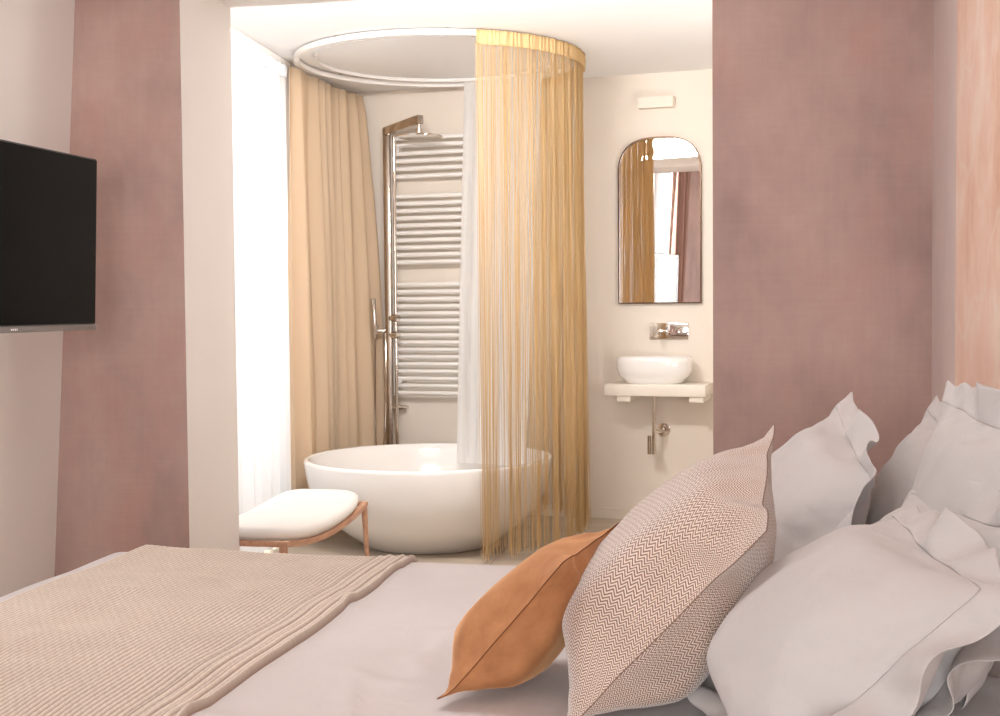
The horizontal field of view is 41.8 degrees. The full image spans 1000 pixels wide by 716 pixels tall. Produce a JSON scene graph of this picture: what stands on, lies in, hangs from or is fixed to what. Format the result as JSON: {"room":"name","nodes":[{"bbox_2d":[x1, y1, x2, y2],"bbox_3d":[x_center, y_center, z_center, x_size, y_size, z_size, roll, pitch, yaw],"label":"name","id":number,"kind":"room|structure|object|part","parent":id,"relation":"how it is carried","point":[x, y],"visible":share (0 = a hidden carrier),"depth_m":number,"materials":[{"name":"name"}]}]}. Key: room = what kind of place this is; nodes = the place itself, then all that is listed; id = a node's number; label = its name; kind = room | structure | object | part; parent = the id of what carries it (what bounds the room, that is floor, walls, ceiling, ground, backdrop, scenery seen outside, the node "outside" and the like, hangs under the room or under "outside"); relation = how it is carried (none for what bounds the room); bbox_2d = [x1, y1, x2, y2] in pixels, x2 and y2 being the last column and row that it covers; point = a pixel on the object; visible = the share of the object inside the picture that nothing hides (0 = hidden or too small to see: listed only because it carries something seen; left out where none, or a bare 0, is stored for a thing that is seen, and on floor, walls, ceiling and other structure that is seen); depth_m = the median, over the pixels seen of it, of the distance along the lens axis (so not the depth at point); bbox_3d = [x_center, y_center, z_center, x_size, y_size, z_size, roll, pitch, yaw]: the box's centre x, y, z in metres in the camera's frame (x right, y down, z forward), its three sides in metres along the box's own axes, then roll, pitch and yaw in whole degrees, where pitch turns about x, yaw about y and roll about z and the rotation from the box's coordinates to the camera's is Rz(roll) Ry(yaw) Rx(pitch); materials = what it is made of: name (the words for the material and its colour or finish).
{"room":"hotel room","nodes":[
{"label":"hotel room","id":0,"kind":"room"},
{"bbox_2d":[0,0,74,596],"bbox_3d":[-2.010,-0.273,3.748,0.489,3.000,2.420,0,2,11],"label":"wall","id":1,"kind":"structure","parent":0,"point":[37,36],"depth_m":4.70,"materials":[{"name":"beige paint"}]},
{"bbox_2d":[0,139,96,332],"bbox_3d":[-1.619,-0.360,3.957,0.371,0.571,0.970,0,2,11],"label":"television","id":2,"kind":"object","parent":1,"relation":"attached to","point":[48,198],"visible":1,"depth_m":4.09,"materials":[{"name":"black plastic"}]},
{"bbox_2d":[264,515,621,565],"bbox_3d":[-0.323,1.244,3.740,3.900,0.060,10.700,0,2,11],"label":"floor","id":3,"kind":"structure","parent":0,"point":[340,543],"depth_m":7.35,"materials":[{"name":"beige wood"}]},
{"bbox_2d":[239,489,368,555],"bbox_3d":[-0.973,0.896,5.906,0.473,0.474,1.124,0,2,11],"label":"bench","id":4,"kind":"object","parent":3,"relation":"on","point":[302,516],"visible":0.7,"depth_m":5.83,"materials":[{"name":"white fabric"}]},
{"bbox_3d":[-0.869,0.957,5.331,0.044,0.396,0.032,0,2,11],"label":"leg","id":5,"kind":"part","parent":4,"relation":"part of","materials":[{"name":"brown wood"}]},
{"bbox_3d":[-0.976,0.758,5.901,0.455,0.071,1.120,0,2,11],"label":"frame","id":6,"kind":"part","parent":4,"relation":"part of","materials":[{"name":"brown wood"}]},
{"bbox_3d":[-0.656,0.912,6.401,0.044,0.396,0.032,0,2,11],"label":"leg","id":7,"kind":"part","parent":4,"relation":"part of","materials":[{"name":"brown wood"}]},
{"bbox_2d":[370,115,442,444],"bbox_3d":[-0.622,-0.251,8.386,0.621,2.559,0.300,1,3,39],"label":"shower column","id":8,"kind":"structure","parent":3,"relation":"on","point":[417,120],"depth_m":8.57,"materials":[{"name":"silver metal"}]},
{"bbox_3d":[-0.692,-0.150,8.575,0.073,0.048,0.049,1,3,40],"label":"knob","id":9,"kind":"part","parent":8,"relation":"part of","materials":[{"name":"silver metal"}]},
{"bbox_3d":[-0.693,-0.261,8.570,0.073,0.048,0.049,1,3,40],"label":"knob","id":10,"kind":"part","parent":8,"relation":"part of","materials":[{"name":"silver metal"}]},
{"bbox_3d":[-0.625,-1.488,8.396,0.044,0.088,0.441,-2,3,-36],"label":"arm","id":11,"kind":"part","parent":8,"relation":"part of","materials":[{"name":"silver metal"}]},
{"bbox_2d":[304,443,551,553],"bbox_3d":[-0.407,0.812,7.535,1.420,0.500,1.420,0,2,11],"label":"bathtub","id":12,"kind":"object","parent":3,"relation":"on","point":[420,499],"visible":0.82,"depth_m":7.00,"materials":[{"name":"white ceramic"}]},
{"bbox_3d":[-0.145,0.749,2.558,2.332,1.020,2.095,0,2,11],"label":"bed","id":13,"kind":"object","parent":3,"relation":"on","visible":0},
{"bbox_2d":[0,552,999,715],"bbox_3d":[-0.191,0.845,2.609,2.383,0.545,2.035,0,2,11],"label":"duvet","id":14,"kind":"object","parent":13,"relation":"on","point":[388,652],"visible":0.21,"depth_m":2.48,"materials":[{"name":"fabric"}]},
{"bbox_2d":[0,545,417,715],"bbox_3d":[-0.804,0.741,2.730,0.798,0.366,2.023,0,2,11],"label":"throw blanket","id":15,"kind":"object","parent":14,"relation":"on","point":[146,630],"visible":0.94,"depth_m":2.80,"materials":[{"name":"beige fabric"}]},
{"bbox_2d":[437,522,619,699],"bbox_3d":[0.061,0.450,2.379,0.277,0.254,0.351,0,2,11],"label":"cushion","id":16,"kind":"object","parent":14,"relation":"on","point":[513,633],"visible":0.88,"depth_m":2.25,"materials":[{"name":"orange fabric"}]},
{"bbox_2d":[562,423,776,715],"bbox_3d":[0.309,0.362,2.361,0.373,0.436,0.638,0,2,11],"label":"pillow","id":17,"kind":"object","parent":14,"relation":"on","point":[641,620],"visible":0.95,"depth_m":2.15,"materials":[{"name":"fabric"}]},
{"bbox_2d":[771,392,878,561],"bbox_3d":[0.673,0.323,2.965,0.332,0.458,0.621,0,2,5],"label":"pillow","id":18,"kind":"object","parent":14,"relation":"on","point":[822,484],"visible":0.52,"depth_m":2.82,"materials":[{"name":"white fabric"}]},
{"bbox_2d":[687,506,999,715],"bbox_3d":[0.493,0.411,1.987,0.424,0.367,0.699,0,2,4],"label":"pillow","id":19,"kind":"object","parent":14,"relation":"on","point":[855,620],"visible":0.98,"depth_m":1.80,"materials":[{"name":"white fabric"}]},
{"bbox_2d":[865,396,941,524],"bbox_3d":[0.910,0.319,2.940,0.238,0.441,0.498,0,2,5],"label":"pillow","id":20,"kind":"object","parent":14,"relation":"on","point":[895,480],"visible":0.25,"depth_m":2.93,"materials":[{"name":"white fabric"}]},
{"bbox_2d":[876,480,999,715],"bbox_3d":[0.682,0.388,2.167,0.260,0.382,0.834,0,2,5],"label":"pillow","id":21,"kind":"object","parent":14,"relation":"on","point":[959,670],"visible":0.25,"depth_m":1.91,"materials":[{"name":"white fabric"}]},
{"bbox_2d":[912,381,999,708],"bbox_3d":[0.830,0.304,2.337,0.176,0.518,0.683,0,2,6],"label":"pillow","id":22,"kind":"object","parent":14,"relation":"on","point":[961,448],"visible":0.38,"depth_m":2.31,"materials":[{"name":"white fabric"}]},
{"bbox_2d":[230,0,711,92],"bbox_3d":[0.265,-1.743,6.952,4.000,0.060,3.930,0,2,11],"label":"ceiling","id":23,"kind":"structure","parent":0,"point":[615,37],"depth_m":6.84,"materials":[{"name":"paint"}]},
{"bbox_2d":[231,27,330,552],"bbox_3d":[-1.333,-0.311,6.937,0.080,2.768,3.104,0,2,8],"label":"sheer curtain","id":24,"kind":"object","parent":23,"relation":"hanging from","point":[260,77],"visible":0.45,"depth_m":7.16,"materials":[{"name":"white fabric"}]},
{"bbox_2d":[339,89,386,446],"bbox_3d":[-0.926,-0.363,8.588,0.150,2.732,0.422,1,3,40],"label":"curtain","id":25,"kind":"object","parent":23,"relation":"hanging from","point":[363,284],"visible":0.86,"depth_m":8.59,"materials":[{"name":"beige fabric"}]},
{"bbox_2d":[294,27,577,86],"bbox_3d":[-0.355,-1.713,7.551,1.648,0.035,1.648,0,2,11],"label":"rail","id":26,"kind":"object","parent":23,"relation":"attached to","point":[328,43],"visible":0.66,"depth_m":7.56,"materials":[{"name":"white metal"}]},
{"bbox_2d":[288,65,349,489],"bbox_3d":[-1.119,-0.338,8.005,0.128,2.732,0.868,0,2,11],"label":"curtain","id":27,"kind":"object","parent":26,"relation":"hanging from","point":[319,396],"visible":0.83,"depth_m":7.98,"materials":[{"name":"beige fabric"}]},
{"bbox_2d":[457,72,541,465],"bbox_3d":[-0.022,-0.544,8.014,0.624,2.365,0.370,1,3,34],"label":"shower curtain","id":28,"kind":"object","parent":26,"relation":"hanging from","point":[469,442],"visible":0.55,"depth_m":8.04,"materials":[{"name":"white fabric"}]},
{"bbox_2d":[475,29,590,560],"bbox_3d":[0.273,-0.339,7.434,0.425,2.770,1.432,0,2,15],"label":"curtain","id":29,"kind":"object","parent":26,"relation":"hanging from","point":[575,361],"visible":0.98,"depth_m":7.02,"materials":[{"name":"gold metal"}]},
{"bbox_2d":[54,0,932,576],"bbox_3d":[-0.153,-0.334,4.849,3.999,3.000,0.470,0,2,11],"label":"wall partition","id":30,"kind":"structure","parent":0,"point":[823,109],"depth_m":4.44,"materials":[{"name":"paint"}]},
{"bbox_2d":[356,69,712,508],"bbox_3d":[0.560,-0.378,8.427,4.100,2.790,0.200,0,2,19],"label":"wall","id":31,"kind":"structure","parent":0,"point":[622,472],"depth_m":8.28,"materials":[{"name":"paint"}]},
{"bbox_2d":[391,133,462,409],"bbox_3d":[-0.422,-0.556,8.588,0.620,1.815,0.124,0,2,17],"label":"towel radiator","id":32,"kind":"object","parent":31,"relation":"attached to","point":[399,152],"visible":0.64,"depth_m":8.56,"materials":[{"name":"white metal"}]},
{"bbox_2d":[532,505,631,518],"bbox_3d":[0.556,0.985,8.373,3.340,0.070,0.015,0,2,19],"label":"baseboard","id":33,"kind":"structure","parent":31,"relation":"attached to","point":[596,512],"depth_m":8.33,"materials":[{"name":"paint"}]},
{"bbox_2d":[637,96,674,109],"bbox_3d":[0.964,-1.577,8.098,0.224,0.065,0.064,0,2,19],"label":"wall light","id":34,"kind":"object","parent":31,"relation":"attached to","point":[657,102],"visible":1,"depth_m":8.07,"materials":[{"name":"paint"}]},
{"bbox_2d":[604,381,712,402],"bbox_3d":[0.978,0.208,8.046,0.620,0.106,0.299,0,2,19],"label":"shelf","id":35,"kind":"object","parent":31,"relation":"attached to","point":[697,392],"visible":0.93,"depth_m":7.91,"materials":[{"name":"white stone"}]},
{"bbox_2d":[617,356,692,383],"bbox_3d":[0.949,0.074,8.045,0.464,0.162,0.269,0,2,18],"label":"washbasin","id":36,"kind":"object","parent":35,"relation":"on","point":[633,369],"visible":1,"depth_m":7.93,"materials":[{"name":"white ceramic"}]},
{"bbox_2d":[647,396,670,454],"bbox_3d":[0.984,0.407,8.127,0.083,0.368,0.179,1,3,31],"label":"drain pipe","id":37,"kind":"object","parent":31,"relation":"attached to","point":[663,429],"visible":0.94,"depth_m":8.06,"materials":[{"name":"silver metal"}]},
{"bbox_2d":[647,435,650,453],"bbox_3d":[0.921,0.536,8.080,0.025,0.115,0.025,0,2,11],"label":"trap","id":38,"kind":"object","parent":37,"relation":"on","point":[649,436],"depth_m":8.07,"materials":[{"name":"silver metal"}]},
{"bbox_2d":[656,428,664,433],"bbox_3d":[0.993,0.451,8.116,0.046,0.025,0.143,1,3,31],"label":"drain pipe","id":39,"kind":"object","parent":37,"relation":"attached to","point":[659,430],"depth_m":8.10,"materials":[{"name":"silver metal"}]},
{"bbox_2d":[618,136,701,303],"bbox_3d":[0.990,-0.855,8.140,0.524,1.033,0.027,0,2,19],"label":"wall mirror","id":40,"kind":"object","parent":31,"relation":"attached to","point":[660,177],"visible":1,"depth_m":8.13,"materials":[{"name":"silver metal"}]},
{"bbox_2d":[650,323,688,339],"bbox_3d":[1.037,-0.164,8.085,0.243,0.104,0.188,0,2,11],"label":"tap","id":41,"kind":"object","parent":31,"relation":"attached to","point":[658,331],"visible":1,"depth_m":8.14,"materials":[{"name":"silver metal"}]},
{"bbox_3d":[0.976,-0.152,8.089,0.026,0.049,0.172,0,2,19],"label":"spout","id":42,"kind":"part","parent":41,"relation":"part of","materials":[{"name":"silver metal"}]},
{"bbox_3d":[1.087,-0.172,8.107,0.054,0.057,0.071,0,2,11],"label":"lever","id":43,"kind":"part","parent":41,"relation":"part of","materials":[{"name":"silver metal"}]},
{"bbox_2d":[932,0,956,423],"bbox_3d":[0.918,-0.200,1.288,0.200,3.000,6.100,0,2,11],"label":"wall","id":44,"kind":"structure","parent":0,"point":[944,11],"depth_m":4.01,"materials":[{"name":"paint"}]},
{"bbox_2d":[955,0,999,427],"bbox_3d":[1.008,-0.733,2.320,0.022,1.980,2.600,0,2,11],"label":"wall panel","id":45,"kind":"object","parent":44,"relation":"attached to","point":[977,282],"visible":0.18,"depth_m":3.26,"materials":[{"name":"pink paint"}]}
]}

